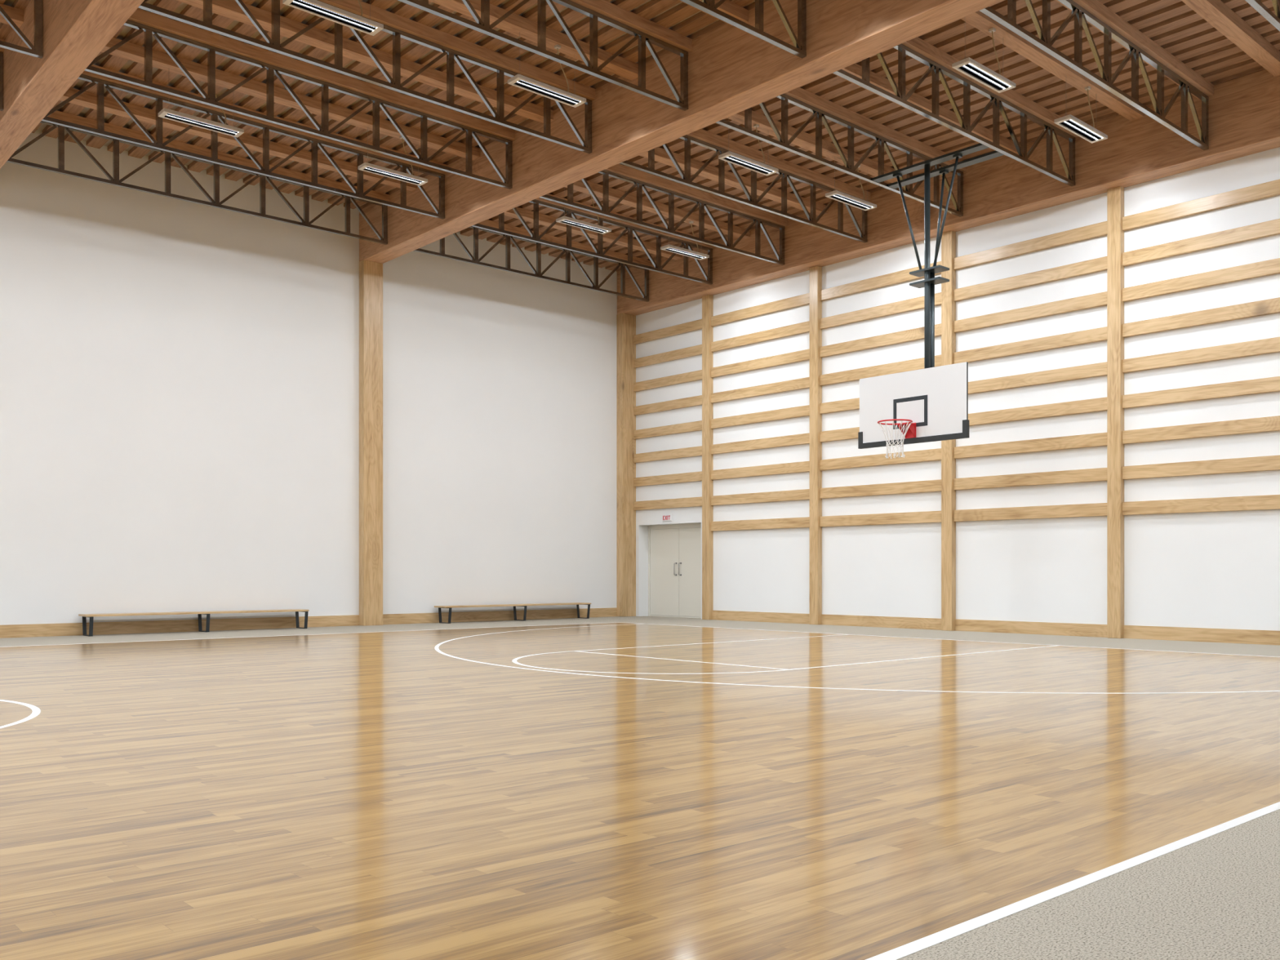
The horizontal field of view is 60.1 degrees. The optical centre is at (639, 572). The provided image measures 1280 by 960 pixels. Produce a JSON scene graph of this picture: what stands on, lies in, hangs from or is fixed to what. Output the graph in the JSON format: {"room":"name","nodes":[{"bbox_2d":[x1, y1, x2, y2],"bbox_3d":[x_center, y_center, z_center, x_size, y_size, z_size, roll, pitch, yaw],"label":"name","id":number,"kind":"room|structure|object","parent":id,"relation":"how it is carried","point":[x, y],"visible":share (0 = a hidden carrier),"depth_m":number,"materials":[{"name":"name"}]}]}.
{"room":"indoor basketball gym","nodes":[
{"label":"indoor basketball gym","id":0,"kind":"room"},
{"bbox_2d":[0,129,617,625],"bbox_3d":[-12.532,-2.981,14.556,32.650,7.970,0.350,0,0,-42],"label":"wall","id":1,"kind":"structure","parent":0,"point":[180,379],"depth_m":19.53,"materials":[{"name":"paint"}]},
{"bbox_2d":[0,607,617,638],"bbox_3d":[-12.562,0.905,14.282,32.240,0.198,0.020,0,0,-42],"label":"baseboard","id":2,"kind":"structure","parent":1,"relation":"attached to","point":[180,625],"depth_m":19.55,"materials":[{"name":"brown wood"}]},
{"bbox_2d":[0,622,1279,959],"bbox_3d":[-5.902,1.053,7.109,28.053,0.102,15.080,0,0,-42],"label":"floor","id":3,"kind":"structure","parent":0,"point":[615,790],"depth_m":5.29,"materials":[{"name":"wood"}]},
{"bbox_2d":[0,616,1279,959],"bbox_3d":[-5.792,1.054,7.228,32.970,0.100,19.560,0,0,-42],"label":"floor border","id":4,"kind":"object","parent":3,"relation":"attached to","point":[1216,896],"visible":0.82,"depth_m":3.44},
{"bbox_2d":[78,608,308,636],"bbox_3d":[-7.377,0.835,18.550,3.660,0.338,0.420,0,0,-42],"label":"bench","id":5,"kind":"object","parent":4,"relation":"on","point":[199,613],"visible":1,"depth_m":18.44,"materials":[{"name":"brown wood"}]},
{"bbox_2d":[359,259,382,626],"bbox_3d":[-5.070,-2.413,20.838,0.400,6.833,0.190,0,0,-42],"label":"wall column","id":6,"kind":"structure","parent":4,"relation":"on","point":[371,273],"depth_m":20.76,"materials":[{"name":"brown wood"}]},
{"bbox_2d":[616,312,635,616],"bbox_3d":[-0.309,-2.413,25.070,0.410,6.833,0.200,0,0,-42],"label":"wall column","id":7,"kind":"structure","parent":4,"relation":"on","point":[625,323],"depth_m":24.96,"materials":[{"name":"brown wood"}]},
{"bbox_2d":[0,0,1279,271],"bbox_3d":[-5.912,-6.881,7.121,32.650,0.170,19.560,0,0,-42],"label":"ceiling","id":8,"kind":"structure","parent":0,"point":[1173,25],"depth_m":15.40,"materials":[{"name":"brown wood"}]},
{"bbox_2d":[0,0,144,168],"bbox_3d":[-3.518,-6.312,9.253,0.400,0.966,19.560,0,0,-42],"label":"beam","id":9,"kind":"structure","parent":8,"relation":"attached to","point":[75,32],"depth_m":12.89,"materials":[{"name":"brown wood"}]},
{"bbox_2d":[0,0,43,58],"bbox_3d":[-9.175,-6.289,10.680,6.152,0.735,0.064,0,0,-42],"label":"roof truss","id":10,"kind":"object","parent":9,"relation":"attached to","point":[37,51],"visible":1,"depth_m":12.65,"materials":[{"name":"metal"}]},
{"bbox_2d":[397,0,688,111],"bbox_3d":[-1.698,-6.289,12.129,6.147,0.735,0.064,0,0,-42],"label":"roof truss","id":11,"kind":"object","parent":9,"relation":"attached to","point":[482,24],"visible":1,"depth_m":13.08,"materials":[{"name":"metal"}]},
{"bbox_2d":[680,0,806,57],"bbox_3d":[-0.405,-6.289,10.676,6.147,0.735,0.064,0,0,-42],"label":"roof truss","id":12,"kind":"object","parent":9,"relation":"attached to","point":[709,6],"visible":1,"depth_m":12.28,"materials":[{"name":"metal"}]},
{"bbox_2d":[58,87,417,191],"bbox_3d":[-6.225,-6.726,17.214,6.145,0.138,0.200,0,0,-42],"label":"beam","id":13,"kind":"structure","parent":8,"relation":"attached to","point":[87,100],"depth_m":17.10,"materials":[{"name":"brown wood"}]},
{"bbox_2d":[101,37,479,159],"bbox_3d":[-4.931,-6.726,15.761,6.145,0.138,0.200,0,0,-42],"label":"beam","id":14,"kind":"structure","parent":8,"relation":"attached to","point":[131,51],"depth_m":15.56,"materials":[{"name":"brown wood"}]},
{"bbox_2d":[158,94,244,137],"bbox_3d":[-5.904,-6.342,14.895,1.062,0.631,0.228,0,0,-42],"label":"pendant lamp","id":15,"kind":"object","parent":14,"relation":"hanging from","point":[167,113],"visible":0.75,"depth_m":14.86,"materials":[{"name":"white metal"}]},
{"bbox_2d":[357,126,427,186],"bbox_3d":[-3.749,-6.342,16.813,1.062,0.631,0.228,0,0,-42],"label":"pendant lamp","id":16,"kind":"object","parent":14,"relation":"hanging from","point":[371,168],"visible":0.91,"depth_m":16.79,"materials":[{"name":"white metal"}]},
{"bbox_2d":[176,0,553,123],"bbox_3d":[-3.638,-6.726,14.309,6.145,0.138,0.200,0,0,-42],"label":"beam","id":17,"kind":"structure","parent":8,"relation":"attached to","point":[314,37],"depth_m":14.30,"materials":[{"name":"brown wood"}]},
{"bbox_2d":[318,0,595,100],"bbox_3d":[-2.991,-6.726,13.582,6.145,0.138,0.200,0,0,-42],"label":"beam","id":18,"kind":"structure","parent":8,"relation":"attached to","point":[379,15],"depth_m":14.08,"materials":[{"name":"brown wood"}]},
{"bbox_2d":[428,0,638,80],"bbox_3d":[-2.344,-6.726,12.856,6.145,0.138,0.200,0,0,-42],"label":"beam","id":19,"kind":"structure","parent":8,"relation":"attached to","point":[514,24],"depth_m":13.81,"materials":[{"name":"brown wood"}]},
{"bbox_2d":[282,0,383,35],"bbox_3d":[-3.316,-6.342,11.989,1.062,0.631,0.228,0,0,-42],"label":"pendant lamp","id":20,"kind":"object","parent":19,"relation":"hanging from","point":[316,7],"visible":1,"depth_m":12.00,"materials":[{"name":"white metal"}]},
{"bbox_2d":[507,31,586,107],"bbox_3d":[-1.162,-6.342,13.907,1.062,0.631,0.228,0,0,-42],"label":"pendant lamp","id":21,"kind":"object","parent":19,"relation":"hanging from","point":[519,81],"visible":0.94,"depth_m":13.88,"materials":[{"name":"white metal"}]},
{"bbox_2d":[504,207,682,259],"bbox_3d":[-1.402,-6.726,21.509,5.971,0.138,0.200,0,0,-42],"label":"beam","id":22,"kind":"structure","parent":8,"relation":"attached to","point":[527,215],"depth_m":21.81,"materials":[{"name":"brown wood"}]},
{"bbox_2d":[569,0,692,51],"bbox_3d":[-1.698,-6.726,12.129,6.145,0.138,0.200,0,0,-42],"label":"beam","id":23,"kind":"structure","parent":8,"relation":"attached to","point":[604,7],"depth_m":13.50,"materials":[{"name":"brown wood"}]},
{"bbox_2d":[564,179,750,239],"bbox_3d":[-0.108,-6.726,20.056,5.971,0.138,0.200,0,0,-42],"label":"beam","id":24,"kind":"structure","parent":8,"relation":"attached to","point":[630,200],"depth_m":20.34,"materials":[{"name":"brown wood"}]},
{"bbox_2d":[359,0,1003,263],"bbox_3d":[1.370,-6.312,13.605,0.400,0.966,19.560,0,0,-42],"label":"beam","id":25,"kind":"structure","parent":8,"relation":"attached to","point":[732,70],"depth_m":14.45,"materials":[{"name":"brown wood"}]},
{"bbox_2d":[6,120,387,244],"bbox_3d":[-6.873,-6.289,17.940,6.147,0.735,0.064,0,0,-42],"label":"roof truss","id":26,"kind":"object","parent":25,"relation":"attached to","point":[114,180],"visible":0.87,"depth_m":17.85,"materials":[{"name":"metal"}]},
{"bbox_2d":[47,110,389,201],"bbox_3d":[-6.872,-6.726,17.941,6.145,0.138,0.200,0,0,-42],"label":"beam","id":27,"kind":"structure","parent":26,"relation":"on","point":[59,115],"depth_m":17.70,"materials":[{"name":"brown wood"}]},
{"bbox_2d":[41,74,444,219],"bbox_3d":[-5.579,-6.289,16.487,6.147,0.735,0.064,0,0,-42],"label":"roof truss","id":28,"kind":"object","parent":25,"relation":"attached to","point":[157,144],"visible":0.87,"depth_m":16.30,"materials":[{"name":"metal"}]},
{"bbox_2d":[81,64,447,174],"bbox_3d":[-5.578,-6.726,16.488,6.145,0.138,0.200,0,0,-42],"label":"beam","id":29,"kind":"structure","parent":28,"relation":"on","point":[86,73],"depth_m":16.27,"materials":[{"name":"brown wood"}]},
{"bbox_2d":[84,19,512,189],"bbox_3d":[-4.285,-6.289,15.034,6.147,0.735,0.064,0,0,-42],"label":"roof truss","id":30,"kind":"object","parent":25,"relation":"attached to","point":[210,99],"visible":0.96,"depth_m":14.79,"materials":[{"name":"metal"}]},
{"bbox_2d":[128,8,515,140],"bbox_3d":[-4.285,-6.726,15.035,6.145,0.138,0.200,0,0,-42],"label":"ceiling beam","id":31,"kind":"structure","parent":30,"relation":"on","point":[140,15],"depth_m":14.81,"materials":[{"name":"brown wood"}]},
{"bbox_2d":[137,0,591,153],"bbox_3d":[-2.992,-6.289,13.581,6.147,0.735,0.064,0,0,-42],"label":"roof truss","id":32,"kind":"object","parent":25,"relation":"attached to","point":[273,44],"visible":0.82,"depth_m":13.59,"materials":[{"name":"metal"}]},
{"bbox_2d":[413,226,648,302],"bbox_3d":[-2.050,-6.289,22.235,5.973,0.735,0.064,0,0,-42],"label":"roof truss","id":33,"kind":"object","parent":25,"relation":"attached to","point":[475,260],"visible":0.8,"depth_m":22.23,"materials":[{"name":"metal"}]},
{"bbox_2d":[477,219,651,266],"bbox_3d":[-2.049,-6.726,22.235,5.971,0.138,0.200,0,0,-42],"label":"beam","id":34,"kind":"structure","parent":33,"relation":"on","point":[487,222],"depth_m":22.53,"materials":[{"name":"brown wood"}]},
{"bbox_2d":[619,134,867,242],"bbox_3d":[1.831,-6.289,17.876,5.973,0.735,0.064,0,0,-42],"label":"roof truss","id":35,"kind":"object","parent":25,"relation":"attached to","point":[686,180],"visible":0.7,"depth_m":17.86,"materials":[{"name":"metal"}]},
{"bbox_2d":[715,93,963,217],"bbox_3d":[3.125,-6.289,16.423,5.973,0.735,0.064,0,0,-42],"label":"roof truss","id":36,"kind":"object","parent":25,"relation":"attached to","point":[820,115],"visible":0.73,"depth_m":16.36,"materials":[{"name":"metal"}]},
{"bbox_2d":[857,142,1004,458],"bbox_3d":[3.992,-3.781,15.898,1.512,4.360,1.886,0,0,-42],"label":"basketball hoop","id":37,"kind":"object","parent":36,"relation":"hanging from","point":[930,403],"visible":1,"depth_m":15.97,"materials":[{"name":"metal"}]},
{"bbox_2d":[832,44,1075,186],"bbox_3d":[4.418,-6.289,14.970,5.973,0.735,0.064,0,0,-42],"label":"roof truss","id":38,"kind":"object","parent":25,"relation":"attached to","point":[938,70],"visible":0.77,"depth_m":14.97,"materials":[{"name":"metal"}]},
{"bbox_2d":[979,0,1208,150],"bbox_3d":[5.712,-6.289,13.517,5.973,0.735,0.064,0,0,-42],"label":"roof truss","id":39,"kind":"object","parent":25,"relation":"attached to","point":[1044,42],"visible":0.96,"depth_m":13.52,"materials":[{"name":"metal"}]},
{"bbox_2d":[639,146,827,215],"bbox_3d":[1.185,-6.726,18.603,5.971,0.138,0.200,0,0,-42],"label":"beam","id":40,"kind":"structure","parent":8,"relation":"attached to","point":[711,172],"depth_m":18.85,"materials":[{"name":"brown wood"}]},
{"bbox_2d":[687,128,871,200],"bbox_3d":[1.832,-6.726,17.877,5.971,0.138,0.200,0,0,-42],"label":"beam","id":41,"kind":"structure","parent":8,"relation":"attached to","point":[704,135],"depth_m":18.13,"materials":[{"name":"brown wood"}]},
{"bbox_2d":[726,110,916,187],"bbox_3d":[2.479,-6.726,17.150,5.971,0.138,0.200,0,0,-42],"label":"roof truss","id":42,"kind":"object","parent":8,"relation":"attached to","point":[805,140],"depth_m":17.24,"materials":[{"name":"brown wood"}]},
{"bbox_2d":[783,87,966,171],"bbox_3d":[3.126,-6.726,16.424,5.971,0.138,0.200,0,0,-42],"label":"beam","id":43,"kind":"structure","parent":8,"relation":"attached to","point":[800,94],"depth_m":16.53,"materials":[{"name":"brown wood"}]},
{"bbox_2d":[831,62,1020,157],"bbox_3d":[3.772,-6.726,15.697,5.971,0.138,0.200,0,0,-42],"label":"roof truss","id":44,"kind":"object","parent":8,"relation":"attached to","point":[855,69],"depth_m":15.89,"materials":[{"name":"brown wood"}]},
{"bbox_2d":[617,69,1279,315],"bbox_3d":[6.130,-6.312,17.843,0.404,0.966,19.560,0,0,-42],"label":"beam","id":45,"kind":"structure","parent":8,"relation":"attached to","point":[1244,112],"depth_m":17.80,"materials":[{"name":"brown wood"}]},
{"bbox_2d":[471,199,712,284],"bbox_3d":[-0.756,-6.289,20.782,5.973,0.735,0.064,0,0,-42],"label":"roof truss","id":46,"kind":"object","parent":45,"relation":"attached to","point":[535,237],"visible":0.79,"depth_m":20.91,"materials":[{"name":"metal"}]},
{"bbox_2d":[535,193,715,248],"bbox_3d":[-0.755,-6.726,20.782,5.971,0.138,0.200,0,0,-42],"label":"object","id":47,"kind":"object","parent":46,"relation":"on","point":[538,198],"depth_m":21.06,"materials":[{"name":"brown wood"}]},
{"bbox_2d":[539,169,784,265],"bbox_3d":[0.538,-6.289,19.329,5.973,0.735,0.064,0,0,-42],"label":"roof truss","id":48,"kind":"object","parent":45,"relation":"attached to","point":[605,211],"visible":0.84,"depth_m":19.34,"materials":[{"name":"metal"}]},
{"bbox_2d":[604,164,787,226],"bbox_3d":[0.538,-6.726,19.329,5.971,0.138,0.200,0,0,-42],"label":"beam","id":49,"kind":"structure","parent":48,"relation":"on","point":[620,169],"depth_m":19.61,"materials":[{"name":"brown wood"}]},
{"bbox_2d":[894,36,1078,137],"bbox_3d":[4.419,-6.726,14.971,5.971,0.138,0.200,0,0,-42],"label":"beam","id":50,"kind":"structure","parent":8,"relation":"attached to","point":[917,44],"depth_m":15.27,"materials":[{"name":"brown wood"}]},
{"bbox_2d":[960,10,1143,120],"bbox_3d":[5.066,-6.726,14.244,5.971,0.138,0.200,0,0,-42],"label":"beam","id":51,"kind":"structure","parent":8,"relation":"attached to","point":[978,20],"depth_m":14.49,"materials":[{"name":"brown wood"}]},
{"bbox_2d":[951,16,1016,93],"bbox_3d":[4.200,-6.342,13.472,1.062,0.631,0.228,0,0,-42],"label":"pendant lamp","id":52,"kind":"object","parent":51,"relation":"hanging from","point":[971,68],"visible":0.98,"depth_m":13.45,"materials":[{"name":"white metal"}]},
{"bbox_2d":[1053,85,1107,143],"bbox_3d":[6.030,-6.342,15.101,1.062,0.631,0.228,0,0,-42],"label":"pendant lamp","id":53,"kind":"object","parent":51,"relation":"hanging from","point":[1069,122],"visible":1,"depth_m":15.08,"materials":[{"name":"white metal"}]},
{"bbox_2d":[1055,0,1213,99],"bbox_3d":[5.713,-6.726,13.518,5.971,0.138,0.200,0,0,-42],"label":"beam","id":54,"kind":"structure","parent":8,"relation":"attached to","point":[1095,7],"depth_m":14.03,"materials":[{"name":"brown wood"}]},
{"bbox_2d":[1181,0,1279,76],"bbox_3d":[6.360,-6.726,12.792,5.971,0.138,0.200,0,0,-42],"label":"beam","id":55,"kind":"structure","parent":8,"relation":"attached to","point":[1216,13],"depth_m":13.67,"materials":[{"name":"brown wood"}]},
{"bbox_2d":[635,146,1279,631],"bbox_3d":[6.412,-2.981,18.094,0.350,7.970,20.260,0,0,-42],"label":"wall","id":56,"kind":"structure","parent":0,"point":[1209,570],"depth_m":18.04,"materials":[{"name":"paint"}]},
{"bbox_2d":[633,319,702,344],"bbox_3d":[0.632,-5.273,24.269,0.070,0.197,2.250,0,0,-42],"label":"wall rail","id":57,"kind":"object","parent":56,"relation":"attached to","point":[695,325],"visible":1,"depth_m":24.23,"materials":[{"name":"brown wood"}]},
{"bbox_2d":[633,344,702,368],"bbox_3d":[0.632,-4.734,24.269,0.070,0.197,2.250,0,0,-42],"label":"wall rail","id":58,"kind":"object","parent":56,"relation":"attached to","point":[695,350],"visible":1,"depth_m":24.23,"materials":[{"name":"brown wood"}]},
{"bbox_2d":[633,369,702,391],"bbox_3d":[0.632,-4.195,24.269,0.070,0.197,2.250,0,0,-42],"label":"wall rail","id":59,"kind":"object","parent":56,"relation":"attached to","point":[695,375],"visible":1,"depth_m":24.23,"materials":[{"name":"brown wood"}]},
{"bbox_2d":[633,395,702,415],"bbox_3d":[0.632,-3.656,24.269,0.070,0.197,2.250,0,0,-42],"label":"wall rail","id":60,"kind":"object","parent":56,"relation":"attached to","point":[696,400],"visible":1,"depth_m":24.23,"materials":[{"name":"brown wood"}]},
{"bbox_2d":[648,523,701,617],"bbox_3d":[0.848,-0.028,24.502,0.124,2.063,1.991,0,0,-42],"label":"door","id":61,"kind":"structure","parent":56,"relation":"in","point":[674,555],"depth_m":24.61,"materials":[{"name":"paint"}]},
{"bbox_2d":[702,294,713,619],"bbox_3d":[1.426,-2.413,23.332,0.130,6.833,0.206,0,0,-42],"label":"wall post","id":62,"kind":"object","parent":56,"relation":"attached to","point":[707,300],"visible":1,"depth_m":23.28,"materials":[{"name":"brown wood"}]},
{"bbox_2d":[711,293,809,326],"bbox_3d":[2.417,-5.273,22.265,0.070,0.197,2.705,0,0,-42],"label":"wall rail","id":63,"kind":"object","parent":56,"relation":"attached to","point":[802,300],"visible":1,"depth_m":22.19,"materials":[{"name":"brown wood"}]},
{"bbox_2d":[711,320,809,351],"bbox_3d":[2.417,-4.734,22.265,0.070,0.197,2.705,0,0,-42],"label":"wall rail","id":64,"kind":"object","parent":56,"relation":"attached to","point":[802,327],"visible":1,"depth_m":22.19,"materials":[{"name":"brown wood"}]},
{"bbox_2d":[711,348,809,377],"bbox_3d":[2.417,-4.195,22.265,0.070,0.197,2.705,0,0,-42],"label":"wall rail","id":65,"kind":"object","parent":56,"relation":"attached to","point":[802,355],"visible":1,"depth_m":22.19,"materials":[{"name":"brown wood"}]},
{"bbox_2d":[711,377,809,403],"bbox_3d":[2.417,-3.656,22.265,0.070,0.197,2.705,0,0,-42],"label":"wall rail","id":66,"kind":"object","parent":56,"relation":"attached to","point":[802,383],"visible":1,"depth_m":22.19,"materials":[{"name":"brown wood"}]},
{"bbox_2d":[711,404,809,428],"bbox_3d":[2.417,-3.117,22.265,0.070,0.197,2.705,0,0,-42],"label":"wall rail","id":67,"kind":"object","parent":56,"relation":"attached to","point":[803,411],"visible":1,"depth_m":22.19,"materials":[{"name":"brown wood"}]},
{"bbox_2d":[711,432,809,454],"bbox_3d":[2.417,-2.579,22.265,0.070,0.197,2.705,0,0,-42],"label":"wall rail","id":68,"kind":"object","parent":56,"relation":"attached to","point":[803,438],"visible":1,"depth_m":22.19,"materials":[{"name":"brown wood"}]},
{"bbox_2d":[711,461,809,479],"bbox_3d":[2.417,-2.040,22.265,0.070,0.197,2.705,0,0,-42],"label":"wall rail","id":69,"kind":"object","parent":56,"relation":"attached to","point":[804,466],"visible":1,"depth_m":22.19,"materials":[{"name":"brown wood"}]},
{"bbox_2d":[711,488,809,505],"bbox_3d":[2.417,-1.501,22.265,0.070,0.197,2.705,0,0,-42],"label":"wall rail","id":70,"kind":"object","parent":56,"relation":"attached to","point":[793,495],"visible":1,"depth_m":22.19,"materials":[{"name":"brown wood"}]},
{"bbox_2d":[711,516,809,531],"bbox_3d":[2.417,-0.962,22.265,0.070,0.197,2.705,0,0,-42],"label":"wall rail","id":71,"kind":"object","parent":56,"relation":"attached to","point":[790,522],"visible":1,"depth_m":22.19,"materials":[{"name":"brown wood"}]},
{"bbox_2d":[809,266,822,624],"bbox_3d":[3.362,-2.413,21.157,0.130,6.833,0.206,0,0,-42],"label":"wall post","id":72,"kind":"object","parent":56,"relation":"attached to","point":[815,273],"visible":1,"depth_m":21.09,"materials":[{"name":"brown wood"}]},
{"bbox_2d":[819,479,941,498],"bbox_3d":[4.352,-1.501,20.090,0.070,0.197,2.705,0,0,-42],"label":"wall rail","id":73,"kind":"object","parent":56,"relation":"attached to","point":[929,486],"visible":1,"depth_m":20.01,"materials":[{"name":"brown wood"}]},
{"bbox_2d":[819,511,941,526],"bbox_3d":[4.352,-0.962,20.090,0.070,0.197,2.705,0,0,-42],"label":"wall rail","id":74,"kind":"object","parent":56,"relation":"attached to","point":[927,516],"visible":1,"depth_m":20.01,"materials":[{"name":"brown wood"}]},
{"bbox_2d":[819,448,941,470],"bbox_3d":[4.352,-2.040,20.090,0.070,0.197,2.705,0,0,-42],"label":"wall rail","id":75,"kind":"object","parent":56,"relation":"attached to","point":[931,455],"visible":1,"depth_m":20.05,"materials":[{"name":"brown wood"}]},
{"bbox_2d":[819,292,941,328],"bbox_3d":[4.352,-4.734,20.090,0.070,0.197,2.705,0,0,-42],"label":"wall rail","id":76,"kind":"object","parent":56,"relation":"attached to","point":[914,304],"visible":1,"depth_m":20.10,"materials":[{"name":"brown wood"}]},
{"bbox_2d":[819,323,941,357],"bbox_3d":[4.352,-4.195,20.090,0.070,0.197,2.705,0,0,-42],"label":"wall rail","id":77,"kind":"object","parent":56,"relation":"attached to","point":[915,334],"visible":1,"depth_m":20.10,"materials":[{"name":"brown wood"}]},
{"bbox_2d":[819,355,941,386],"bbox_3d":[4.352,-3.656,20.090,0.070,0.197,2.705,0,0,-42],"label":"wall rail","id":78,"kind":"object","parent":56,"relation":"attached to","point":[918,363],"visible":0.85,"depth_m":20.13,"materials":[{"name":"brown wood"}]},
{"bbox_2d":[819,261,941,301],"bbox_3d":[4.352,-5.273,20.090,0.070,0.197,2.705,0,0,-42],"label":"wall rail","id":79,"kind":"object","parent":56,"relation":"attached to","point":[902,276],"visible":0.92,"depth_m":20.19,"materials":[{"name":"brown wood"}]},
{"bbox_2d":[941,231,955,631],"bbox_3d":[5.298,-2.413,18.983,0.130,6.833,0.206,0,0,-42],"label":"wall post","id":80,"kind":"object","parent":56,"relation":"attached to","point":[948,238],"visible":0.8,"depth_m":18.92,"materials":[{"name":"brown wood"}]},
{"bbox_2d":[712,610,1279,644],"bbox_3d":[7.156,0.905,16.979,0.020,0.198,16.904,0,0,-42],"label":"baseboard","id":81,"kind":"structure","parent":56,"relation":"attached to","point":[1137,632],"depth_m":17.91,"materials":[{"name":"brown wood"}]},
{"bbox_2d":[953,221,1106,270],"bbox_3d":[6.288,-5.273,17.916,0.070,0.197,2.705,0,0,-42],"label":"wall rail","id":82,"kind":"object","parent":56,"relation":"attached to","point":[1099,229],"visible":1,"depth_m":17.82,"materials":[{"name":"brown wood"}]},
{"bbox_2d":[953,256,1106,301],"bbox_3d":[6.288,-4.734,17.916,0.070,0.197,2.705,0,0,-42],"label":"wall rail","id":83,"kind":"object","parent":56,"relation":"attached to","point":[1095,265],"visible":1,"depth_m":17.82,"materials":[{"name":"brown wood"}]},
{"bbox_2d":[953,291,1106,333],"bbox_3d":[6.288,-4.195,17.916,0.070,0.197,2.705,0,0,-42],"label":"wall rail","id":84,"kind":"object","parent":56,"relation":"attached to","point":[1089,301],"visible":1,"depth_m":17.82,"materials":[{"name":"brown wood"}]},
{"bbox_2d":[953,326,1106,364],"bbox_3d":[6.288,-3.656,17.916,0.070,0.197,2.705,0,0,-42],"label":"wall rail","id":85,"kind":"object","parent":56,"relation":"attached to","point":[1096,335],"visible":0.89,"depth_m":17.82,"materials":[{"name":"brown wood"}]},
{"bbox_2d":[953,432,1106,458],"bbox_3d":[6.288,-2.040,17.916,0.070,0.197,2.705,0,0,-42],"label":"wall rail","id":86,"kind":"object","parent":56,"relation":"attached to","point":[1100,439],"visible":1,"depth_m":17.82,"materials":[{"name":"brown wood"}]},
{"bbox_2d":[953,467,1106,490],"bbox_3d":[6.288,-1.501,17.916,0.070,0.197,2.705,0,0,-42],"label":"wall rail","id":87,"kind":"object","parent":56,"relation":"attached to","point":[1098,474],"visible":1,"depth_m":17.82,"materials":[{"name":"brown wood"}]},
{"bbox_2d":[953,502,1106,521],"bbox_3d":[6.288,-0.962,17.916,0.070,0.197,2.705,0,0,-42],"label":"wall rail","id":88,"kind":"object","parent":56,"relation":"attached to","point":[1098,508],"visible":1,"depth_m":17.82,"materials":[{"name":"brown wood"}]},
{"bbox_2d":[968,361,1106,394],"bbox_3d":[6.288,-3.117,17.916,0.070,0.197,2.705,0,0,-42],"label":"wall rail","id":89,"kind":"object","parent":56,"relation":"attached to","point":[1095,370],"visible":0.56,"depth_m":17.74,"materials":[{"name":"brown wood"}]},
{"bbox_2d":[968,396,1106,426],"bbox_3d":[6.288,-2.579,17.916,0.070,0.197,2.705,0,0,-42],"label":"wall rail","id":90,"kind":"object","parent":56,"relation":"attached to","point":[1094,405],"visible":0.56,"depth_m":17.73,"materials":[{"name":"brown wood"}]},
{"bbox_2d":[1106,186,1124,638],"bbox_3d":[7.234,-2.413,16.809,0.130,6.833,0.206,0,0,-42],"label":"wall post","id":91,"kind":"object","parent":56,"relation":"attached to","point":[1115,196],"visible":1,"depth_m":16.76,"materials":[{"name":"brown wood"}]},
{"bbox_2d":[1122,178,1279,231],"bbox_3d":[8.224,-5.273,15.742,0.070,0.197,2.705,0,0,-42],"label":"wall rail","id":92,"kind":"object","parent":56,"relation":"attached to","point":[1271,188],"visible":1,"depth_m":15.86,"materials":[{"name":"brown wood"}]},
{"bbox_2d":[1122,218,1279,266],"bbox_3d":[8.224,-4.734,15.742,0.070,0.197,2.705,0,0,-42],"label":"wall rail","id":93,"kind":"object","parent":56,"relation":"attached to","point":[1271,228],"visible":1,"depth_m":15.86,"materials":[{"name":"brown wood"}]},
{"bbox_2d":[1122,257,1279,302],"bbox_3d":[8.224,-4.195,15.742,0.070,0.197,2.705,0,0,-42],"label":"wall rail","id":94,"kind":"object","parent":56,"relation":"attached to","point":[1271,267],"visible":1,"depth_m":15.86,"materials":[{"name":"brown wood"}]},
{"bbox_2d":[1122,297,1279,337],"bbox_3d":[8.224,-3.656,15.742,0.070,0.197,2.705,0,0,-42],"label":"wall rail","id":95,"kind":"object","parent":56,"relation":"attached to","point":[1270,306],"visible":1,"depth_m":15.86,"materials":[{"name":"brown wood"}]},
{"bbox_2d":[1122,337,1279,373],"bbox_3d":[8.224,-3.117,15.742,0.070,0.197,2.705,0,0,-42],"label":"wall rail","id":96,"kind":"object","parent":56,"relation":"attached to","point":[1269,345],"visible":1,"depth_m":15.86,"materials":[{"name":"brown wood"}]},
{"bbox_2d":[1122,376,1279,408],"bbox_3d":[8.224,-2.579,15.742,0.070,0.197,2.705,0,0,-42],"label":"wall rail","id":97,"kind":"object","parent":56,"relation":"attached to","point":[1269,384],"visible":1,"depth_m":15.86,"materials":[{"name":"brown wood"}]},
{"bbox_2d":[1122,415,1279,444],"bbox_3d":[8.224,-2.040,15.742,0.070,0.197,2.705,0,0,-42],"label":"wall rail","id":98,"kind":"object","parent":56,"relation":"attached to","point":[1268,424],"visible":1,"depth_m":15.86,"materials":[{"name":"brown wood"}]},
{"bbox_2d":[1122,454,1279,479],"bbox_3d":[8.224,-1.501,15.742,0.070,0.197,2.705,0,0,-42],"label":"wall rail","id":99,"kind":"object","parent":56,"relation":"attached to","point":[1269,462],"visible":1,"depth_m":15.86,"materials":[{"name":"brown wood"}]},
{"bbox_2d":[1122,494,1279,515],"bbox_3d":[8.224,-0.962,15.742,0.070,0.197,2.705,0,0,-42],"label":"wall rail","id":100,"kind":"object","parent":56,"relation":"attached to","point":[1268,501],"visible":1,"depth_m":15.85,"materials":[{"name":"brown wood"}]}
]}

